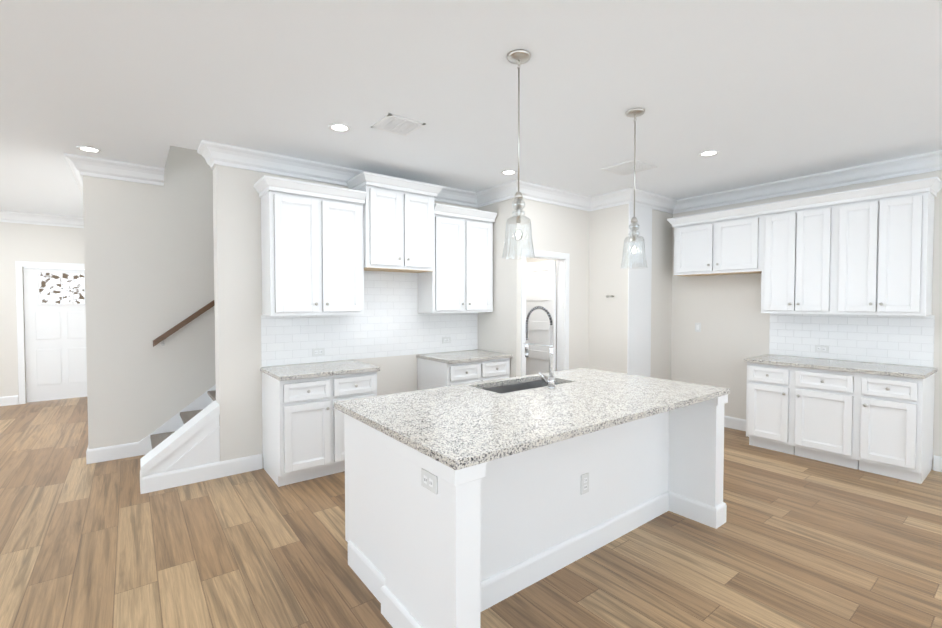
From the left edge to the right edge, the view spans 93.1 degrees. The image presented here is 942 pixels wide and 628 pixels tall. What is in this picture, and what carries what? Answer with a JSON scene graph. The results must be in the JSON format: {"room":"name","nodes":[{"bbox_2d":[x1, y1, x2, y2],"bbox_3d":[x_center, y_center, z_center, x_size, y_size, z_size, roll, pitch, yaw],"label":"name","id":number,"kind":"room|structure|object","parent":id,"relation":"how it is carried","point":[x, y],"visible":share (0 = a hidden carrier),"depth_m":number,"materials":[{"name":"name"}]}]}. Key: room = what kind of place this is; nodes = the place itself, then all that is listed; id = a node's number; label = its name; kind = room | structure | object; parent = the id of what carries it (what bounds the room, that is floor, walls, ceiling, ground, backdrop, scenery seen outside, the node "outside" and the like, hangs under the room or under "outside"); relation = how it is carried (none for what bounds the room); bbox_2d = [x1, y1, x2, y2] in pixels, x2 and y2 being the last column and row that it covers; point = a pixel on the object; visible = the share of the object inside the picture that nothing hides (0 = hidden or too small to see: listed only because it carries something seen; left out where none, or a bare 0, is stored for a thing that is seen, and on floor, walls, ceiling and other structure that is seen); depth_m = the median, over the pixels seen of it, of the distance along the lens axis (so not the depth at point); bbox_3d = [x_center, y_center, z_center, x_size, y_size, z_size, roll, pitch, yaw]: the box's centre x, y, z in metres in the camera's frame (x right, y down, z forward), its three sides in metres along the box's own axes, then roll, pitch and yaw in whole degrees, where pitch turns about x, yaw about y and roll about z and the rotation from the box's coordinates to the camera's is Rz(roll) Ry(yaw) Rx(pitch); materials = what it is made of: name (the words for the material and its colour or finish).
{"room":"kitchen","nodes":[
{"label":"kitchen","id":0,"kind":"room"},
{"bbox_2d":[0,222,79,402],"bbox_3d":[-7.569,-0.060,6.052,4.250,2.840,0.120,-1,2,-37],"label":"wall","id":1,"kind":"structure","parent":0,"point":[18,241],"depth_m":6.61,"materials":[{"name":"paint"}]},
{"bbox_2d":[0,395,18,405],"bbox_3d":[-7.975,1.302,5.689,3.125,0.135,0.016,-1,2,-37],"label":"baseboard","id":2,"kind":"structure","parent":1,"relation":"attached to","point":[7,400],"depth_m":6.58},
{"bbox_2d":[0,210,83,227],"bbox_3d":[-7.546,-1.402,5.889,4.130,0.150,0.115,-1,2,-37],"label":"crown molding","id":3,"kind":"structure","parent":1,"relation":"attached to","point":[5,216],"depth_m":6.71,"materials":[{"name":"white wood"}]},
{"bbox_2d":[15,261,84,403],"bbox_3d":[-6.333,0.273,6.922,1.000,2.130,0.016,-1,2,-37],"label":"door frame","id":4,"kind":"structure","parent":1,"relation":"attached to","point":[19,264],"depth_m":6.64,"materials":[{"name":"white wood"}]},
{"bbox_2d":[23,267,86,401],"bbox_3d":[-6.345,0.312,6.938,0.850,2.028,0.138,-1,2,-37],"label":"entry door","id":5,"kind":"structure","parent":1,"relation":"in","point":[55,332],"depth_m":6.90,"materials":[{"name":"white wood"}]},
{"bbox_2d":[80,175,155,448],"bbox_3d":[-1.221,-0.790,6.035,6.070,4.300,0.120,-1,2,-37],"label":"wall","id":6,"kind":"structure","parent":0,"point":[116,234],"depth_m":4.31,"materials":[{"name":"paint"}]},
{"bbox_2d":[64,153,82,196],"bbox_3d":[-4.742,-1.393,5.530,0.115,0.150,3.855,-1,2,-37],"label":"crown molding","id":7,"kind":"structure","parent":6,"relation":"attached to","point":[73,161],"depth_m":4.17,"materials":[{"name":"white wood"}]},
{"bbox_2d":[86,448,88,463],"bbox_3d":[-4.769,1.301,5.714,0.016,0.135,3.876,-1,2,-37],"label":"baseboard","id":8,"kind":"structure","parent":6,"relation":"attached to","point":[87,457],"depth_m":4.18,"materials":[{"name":"white wood"}]},
{"bbox_2d":[88,442,138,463],"bbox_3d":[-3.432,1.336,4.307,0.375,0.135,0.016,-1,2,-37],"label":"baseboard","id":9,"kind":"structure","parent":6,"relation":"attached to","point":[114,452],"depth_m":4.29,"materials":[{"name":"white wood"}]},
{"bbox_2d":[80,156,163,185],"bbox_3d":[-3.309,-1.362,4.273,0.610,0.150,0.115,-1,2,-37],"label":"crown molding","id":10,"kind":"structure","parent":6,"relation":"attached to","point":[89,166],"depth_m":4.25,"materials":[{"name":"white wood"}]},
{"bbox_2d":[152,146,475,467],"bbox_3d":[-1.231,-0.756,4.667,3.390,4.300,0.200,-1,2,-37],"label":"wall","id":11,"kind":"structure","parent":0,"point":[180,244],"depth_m":4.50,"materials":[{"name":"paint"}]},
{"bbox_2d":[153,300,214,346],"bbox_3d":[-2.264,-0.583,5.103,2.265,1.781,0.091,-1,2,-37],"label":"handrail","id":12,"kind":"object","parent":11,"relation":"attached to","point":[183,323],"visible":0.31,"depth_m":4.54,"materials":[{"name":"brown wood"}]},
{"bbox_2d":[140,454,262,493],"bbox_3d":[-2.258,1.348,3.796,0.893,0.135,0.016,-1,2,-37],"label":"baseboard","id":13,"kind":"structure","parent":11,"relation":"attached to","point":[173,478],"depth_m":3.76,"materials":[{"name":"white wood"}]},
{"bbox_2d":[254,175,366,315],"bbox_3d":[-1.464,-0.574,4.119,0.904,1.162,0.388,-1,2,-37],"label":"upper cabinet","id":14,"kind":"object","parent":11,"relation":"attached to","point":[312,245],"visible":1,"depth_m":3.98,"materials":[{"name":"white wood"}]},
{"bbox_2d":[197,140,475,206],"bbox_3d":[-1.065,-1.370,4.600,2.960,0.150,0.145,-1,2,-37],"label":"crown molding","id":15,"kind":"structure","parent":11,"relation":"attached to","point":[213,154],"depth_m":4.11,"materials":[{"name":"white wood"}]},
{"bbox_2d":[261,271,477,366],"bbox_3d":[-0.911,0.001,4.803,2.500,0.920,0.002,-1,2,-37],"label":"tile backsplash","id":16,"kind":"structure","parent":11,"relation":"attached to","point":[391,321],"depth_m":4.73,"materials":[{"name":"white tile"}]},
{"bbox_2d":[312,348,323,355],"bbox_3d":[-1.490,0.372,4.360,0.116,0.072,0.009,-1,2,-37],"label":"outlet","id":17,"kind":"object","parent":16,"relation":"attached to","point":[317,351],"visible":1,"depth_m":4.35,"materials":[{"name":"white plastic"}]},
{"bbox_2d":[442,337,450,342],"bbox_3d":[-0.288,0.309,5.280,0.116,0.072,0.009,-1,2,-37],"label":"outlet","id":18,"kind":"object","parent":16,"relation":"attached to","point":[446,339],"visible":1,"depth_m":5.28,"materials":[{"name":"white plastic"}]},
{"bbox_2d":[346,172,442,272],"bbox_3d":[-0.779,-0.894,4.604,0.888,0.886,0.438,-1,2,-37],"label":"upper cabinet","id":19,"kind":"object","parent":11,"relation":"attached to","point":[399,224],"visible":0.98,"depth_m":4.44,"materials":[{"name":"white wood"}]},
{"bbox_2d":[418,203,496,312],"bbox_3d":[-0.147,-0.599,5.127,0.845,1.162,0.388,-1,2,-37],"label":"upper cabinet","id":20,"kind":"object","parent":11,"relation":"attached to","point":[459,279],"visible":1,"depth_m":4.98,"materials":[{"name":"white wood"}]},
{"bbox_2d":[0,397,941,627],"bbox_3d":[-1.511,1.461,3.171,10.320,0.060,12.120,-1,2,-37],"label":"floor","id":21,"kind":"structure","parent":0,"point":[794,541],"depth_m":2.68,"materials":[{"name":"brown wood"}]},
{"bbox_2d":[139,384,219,476],"bbox_3d":[-1.997,0.439,4.674,2.390,1.910,1.140,-1,2,-37],"label":"stairs","id":22,"kind":"structure","parent":21,"relation":"on","point":[188,436],"depth_m":3.79,"materials":[{"name":"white wood"}]},
{"bbox_2d":[260,360,379,486],"bbox_3d":[-1.367,0.946,4.064,0.874,0.927,0.652,-1,2,-37],"label":"base cabinet","id":23,"kind":"object","parent":21,"relation":"on","point":[303,433],"visible":0.85,"depth_m":3.78,"materials":[{"name":"white wood"}]},
{"bbox_2d":[416,350,512,389],"bbox_3d":[-0.070,0.921,5.058,0.882,0.927,0.652,-1,2,-37],"label":"base cabinet","id":24,"kind":"object","parent":21,"relation":"on","point":[437,370],"visible":0.48,"depth_m":4.84,"materials":[{"name":"white wood"}]},
{"bbox_2d":[335,376,727,627],"bbox_3d":[0.473,0.994,2.856,2.292,0.890,1.238,-1,2,-37],"label":"kitchen island","id":25,"kind":"object","parent":21,"relation":"on","point":[507,510],"depth_m":2.39,"materials":[{"name":"white wood"}]},
{"bbox_2d":[421,468,437,494],"bbox_3d":[-0.171,0.682,1.822,0.009,0.072,0.116,-1,2,-37],"label":"outlet","id":26,"kind":"object","parent":25,"relation":"attached to","point":[429,480],"visible":0.98,"depth_m":1.81,"materials":[{"name":"white plastic"}]},
{"bbox_2d":[334,384,609,471],"bbox_3d":[-0.059,0.540,2.421,0.940,0.036,1.240,-1,2,-37],"label":"island countertop","id":27,"kind":"structure","parent":25,"relation":"on","point":[463,425],"depth_m":2.19,"materials":[{"name":"grey stone"}]},
{"bbox_2d":[483,380,561,393],"bbox_3d":[0.381,0.634,3.231,0.756,0.190,0.361,-1,2,-37],"label":"sink","id":28,"kind":"object","parent":27,"relation":"in","point":[518,386],"visible":0.04,"depth_m":3.44,"materials":[{"name":"silver metal"}]},
{"bbox_2d":[581,473,588,494],"bbox_3d":[0.681,1.014,2.667,0.072,0.116,0.009,-1,2,-37],"label":"outlet","id":29,"kind":"object","parent":25,"relation":"attached to","point":[584,483],"visible":1,"depth_m":2.66,"materials":[{"name":"white plastic"}]},
{"bbox_2d":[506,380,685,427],"bbox_3d":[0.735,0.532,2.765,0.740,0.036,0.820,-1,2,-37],"label":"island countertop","id":30,"kind":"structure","parent":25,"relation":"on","point":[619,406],"depth_m":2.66,"materials":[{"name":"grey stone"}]},
{"bbox_2d":[523,306,555,388],"bbox_3d":[0.450,0.223,3.119,0.134,0.564,0.291,-1,2,-37],"label":"faucet","id":31,"kind":"object","parent":30,"relation":"on","point":[550,380],"visible":1,"depth_m":3.05,"materials":[{"name":"silver metal"}]},
{"bbox_2d":[746,362,787,453],"bbox_3d":[3.253,0.949,4.712,0.622,0.890,0.410,-1,2,-37],"label":"base cabinet","id":32,"kind":"object","parent":21,"relation":"on","point":[767,386],"depth_m":4.54,"materials":[{"name":"white wood"}]},
{"bbox_2d":[788,366,855,467],"bbox_3d":[3.527,0.957,4.355,0.622,0.890,0.490,-1,2,-37],"label":"base cabinet","id":33,"kind":"object","parent":21,"relation":"on","point":[820,402],"depth_m":4.19,"materials":[{"name":"white wood"}]},
{"bbox_2d":[852,374,934,483],"bbox_3d":[3.801,0.966,3.998,0.622,0.890,0.410,-1,2,-37],"label":"base cabinet","id":34,"kind":"object","parent":21,"relation":"on","point":[876,418],"depth_m":3.82,"materials":[{"name":"white wood"}]},
{"bbox_2d":[744,354,935,377],"bbox_3d":[3.518,0.493,4.336,0.645,0.036,1.340,-1,2,-37],"label":"countertop","id":35,"kind":"structure","parent":34,"relation":"on","point":[889,371],"depth_m":4.16,"materials":[{"name":"grey stone"}]},
{"bbox_2d":[0,0,941,217],"bbox_3d":[-1.511,-1.458,3.099,10.320,0.100,12.120,-1,2,-37],"label":"ceiling","id":36,"kind":"structure","parent":0,"point":[754,92],"depth_m":2.76,"materials":[{"name":"paint"}]},
{"bbox_2d":[76,146,101,152],"bbox_3d":[-3.301,-1.421,3.858,0.168,0.010,0.168,-1,2,-37],"label":"recessed light","id":37,"kind":"object","parent":36,"relation":"in","point":[88,149],"visible":1,"depth_m":3.86,"materials":[{"name":"white plastic"}]},
{"bbox_2d":[328,123,350,132],"bbox_3d":[-0.996,-1.409,3.382,0.168,0.010,0.168,-1,2,-37],"label":"recessed light","id":38,"kind":"object","parent":36,"relation":"in","point":[339,127],"visible":1,"depth_m":3.38,"materials":[{"name":"white plastic"}]},
{"bbox_2d":[371,113,425,135],"bbox_3d":[-0.545,-1.409,3.337,0.300,0.009,0.300,-1,2,-37],"label":"ceiling vent","id":39,"kind":"object","parent":36,"relation":"in","point":[396,124],"visible":1,"depth_m":3.33,"materials":[{"name":"white metal"}]},
{"bbox_2d":[501,170,516,174],"bbox_3d":[0.384,-1.438,4.540,0.168,0.010,0.168,-1,2,-37],"label":"recessed light","id":40,"kind":"object","parent":36,"relation":"in","point":[509,172],"visible":1,"depth_m":4.54,"materials":[{"name":"white plastic"}]},
{"bbox_2d":[502,49,534,258],"bbox_3d":[0.258,-0.848,2.416,0.182,1.084,0.179,-1,2,-37],"label":"pendant light","id":41,"kind":"object","parent":36,"relation":"hanging from","point":[518,57],"visible":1,"depth_m":2.41,"materials":[{"name":"clear glass"}]},
{"bbox_2d":[601,159,656,175],"bbox_3d":[1.548,-1.432,4.386,0.380,0.014,0.380,-1,2,-37],"label":"ceiling vent","id":42,"kind":"object","parent":36,"relation":"in","point":[624,168],"visible":0.96,"depth_m":4.35,"materials":[{"name":"white plastic"}]},
{"bbox_2d":[620,108,647,268],"bbox_3d":[1.143,-0.865,3.119,0.182,1.084,0.179,-1,2,-37],"label":"pendant light","id":43,"kind":"object","parent":36,"relation":"hanging from","point":[635,112],"visible":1,"depth_m":3.11,"materials":[{"name":"clear glass"}]},
{"bbox_2d":[698,150,719,156],"bbox_3d":[2.112,-1.423,3.962,0.168,0.010,0.168,-1,2,-37],"label":"recessed light","id":44,"kind":"object","parent":36,"relation":"in","point":[709,153],"visible":1,"depth_m":3.96,"materials":[{"name":"white plastic"}]},
{"bbox_2d":[476,198,523,377],"bbox_3d":[0.359,-0.042,5.317,0.135,2.840,0.670,-1,2,-37],"label":"wall","id":45,"kind":"structure","parent":0,"point":[499,330],"depth_m":5.16,"materials":[{"name":"paint"}]},
{"bbox_2d":[476,182,507,207],"bbox_3d":[0.285,-1.384,5.177,0.115,0.150,0.570,-1,2,-37],"label":"crown molding","id":46,"kind":"structure","parent":45,"relation":"attached to","point":[499,193],"depth_m":5.22,"materials":[{"name":"white wood"}]},
{"bbox_2d":[524,199,587,370],"bbox_3d":[1.033,-0.046,5.487,1.140,2.840,0.120,-1,2,-37],"label":"wall","id":47,"kind":"structure","parent":0,"point":[555,228],"depth_m":5.59,"materials":[{"name":"paint"}]},
{"bbox_2d":[526,261,555,374],"bbox_3d":[0.826,0.341,5.854,0.093,2.023,0.680,-1,2,-37],"label":"pantry door","id":48,"kind":"structure","parent":47,"relation":"in","point":[540,283],"depth_m":5.78,"materials":[{"name":"white wood"}]},
{"bbox_2d":[521,249,569,375],"bbox_3d":[0.856,0.317,5.352,0.815,2.120,0.134,-1,2,-37],"label":"door frame","id":49,"kind":"structure","parent":47,"relation":"attached to","point":[563,264],"depth_m":5.51,"materials":[{"name":"white wood"}]},
{"bbox_2d":[508,180,591,210],"bbox_3d":[1.010,-1.387,5.287,1.400,0.150,0.115,-1,2,-37],"label":"crown molding","id":50,"kind":"structure","parent":47,"relation":"attached to","point":[530,191],"depth_m":5.22,"materials":[{"name":"white wood"}]},
{"bbox_2d":[588,204,628,373],"bbox_3d":[1.201,-0.067,6.321,0.120,2.840,2.380,-1,2,-37],"label":"wall","id":51,"kind":"structure","parent":0,"point":[608,228],"depth_m":5.55,"materials":[{"name":"paint"}]},
{"bbox_2d":[592,189,624,210],"bbox_3d":[1.698,-1.391,5.447,0.115,0.150,0.420,-1,2,-37],"label":"crown molding","id":52,"kind":"structure","parent":51,"relation":"attached to","point":[612,199],"depth_m":5.46,"materials":[{"name":"white wood"}]},
{"bbox_2d":[651,209,671,379],"bbox_3d":[2.297,-0.053,5.737,0.870,2.840,0.120,-1,2,-37],"label":"wall","id":53,"kind":"structure","parent":0,"point":[661,280],"depth_m":5.79,"materials":[{"name":"paint"}]},
{"bbox_2d":[627,204,651,376],"bbox_3d":[2.075,-0.039,5.484,0.490,2.555,0.012,-1,2,-37],"label":"wall","id":54,"kind":"structure","parent":53,"relation":"attached to","point":[639,327],"depth_m":5.47,"materials":[{"name":"white paint"}]},
{"bbox_2d":[624,188,675,212],"bbox_3d":[2.220,-1.392,5.496,1.005,0.150,0.115,-1,2,-37],"label":"crown molding","id":55,"kind":"structure","parent":53,"relation":"attached to","point":[642,198],"depth_m":5.47,"materials":[{"name":"white wood"}]},
{"bbox_2d":[672,170,941,469],"bbox_3d":[3.711,-0.757,4.687,0.120,4.300,8.260,-1,2,-37],"label":"wall","id":56,"kind":"structure","parent":0,"point":[734,328],"depth_m":5.36,"materials":[{"name":"paint"}]},
{"bbox_2d":[695,323,700,331],"bbox_3d":[2.887,0.169,5.678,0.010,0.116,0.072,-1,2,-37],"label":"light switch","id":57,"kind":"object","parent":56,"relation":"attached to","point":[697,327],"visible":1,"depth_m":5.67,"materials":[{"name":"white plastic"}]},
{"bbox_2d":[671,205,758,276],"bbox_3d":[2.958,-0.830,5.292,0.332,0.707,0.980,-1,2,-37],"label":"upper cabinet","id":58,"kind":"object","parent":56,"relation":"attached to","point":[722,242],"depth_m":5.16,"materials":[{"name":"white wood"}]},
{"bbox_2d":[724,416,745,430],"bbox_3d":[3.016,1.305,5.534,0.016,0.135,1.130,-1,2,-37],"label":"baseboard","id":59,"kind":"structure","parent":56,"relation":"attached to","point":[729,422],"depth_m":5.33,"materials":[{"name":"white wood"}]},
{"bbox_2d":[759,193,830,313],"bbox_3d":[3.447,-0.587,4.659,0.332,1.162,0.630,-1,2,-37],"label":"upper cabinet","id":60,"kind":"object","parent":56,"relation":"attached to","point":[795,234],"depth_m":4.55,"materials":[{"name":"white wood"}]},
{"bbox_2d":[668,150,941,213],"bbox_3d":[4.381,-1.345,3.604,0.115,0.150,5.750,-1,2,-37],"label":"crown molding","id":61,"kind":"structure","parent":56,"relation":"attached to","point":[930,161],"depth_m":4.60,"materials":[{"name":"white wood"}]},
{"bbox_2d":[769,313,934,366],"bbox_3d":[3.772,0.233,4.531,0.002,0.468,1.300,-1,2,-37],"label":"tile backsplash","id":62,"kind":"structure","parent":56,"relation":"attached to","point":[900,339],"depth_m":4.44,"materials":[{"name":"white tile"}]},
{"bbox_2d":[815,345,828,352],"bbox_3d":[3.666,0.364,4.662,0.009,0.072,0.116,-1,2,-37],"label":"outlet","id":63,"kind":"object","parent":62,"relation":"attached to","point":[821,348],"visible":1,"depth_m":4.66,"materials":[{"name":"white plastic"}]},
{"bbox_2d":[831,177,938,315],"bbox_3d":[3.831,-0.575,4.159,0.332,1.162,0.630,-1,2,-37],"label":"upper cabinet","id":64,"kind":"object","parent":56,"relation":"attached to","point":[865,251],"depth_m":4.02,"materials":[{"name":"white wood"}]},
{"bbox_2d":[933,455,941,471],"bbox_3d":[5.171,1.375,2.722,0.016,0.135,3.282,-1,2,-37],"label":"baseboard","id":65,"kind":"structure","parent":56,"relation":"attached to","point":[937,466],"depth_m":4.00,"materials":[{"name":"white wood"}]}
]}

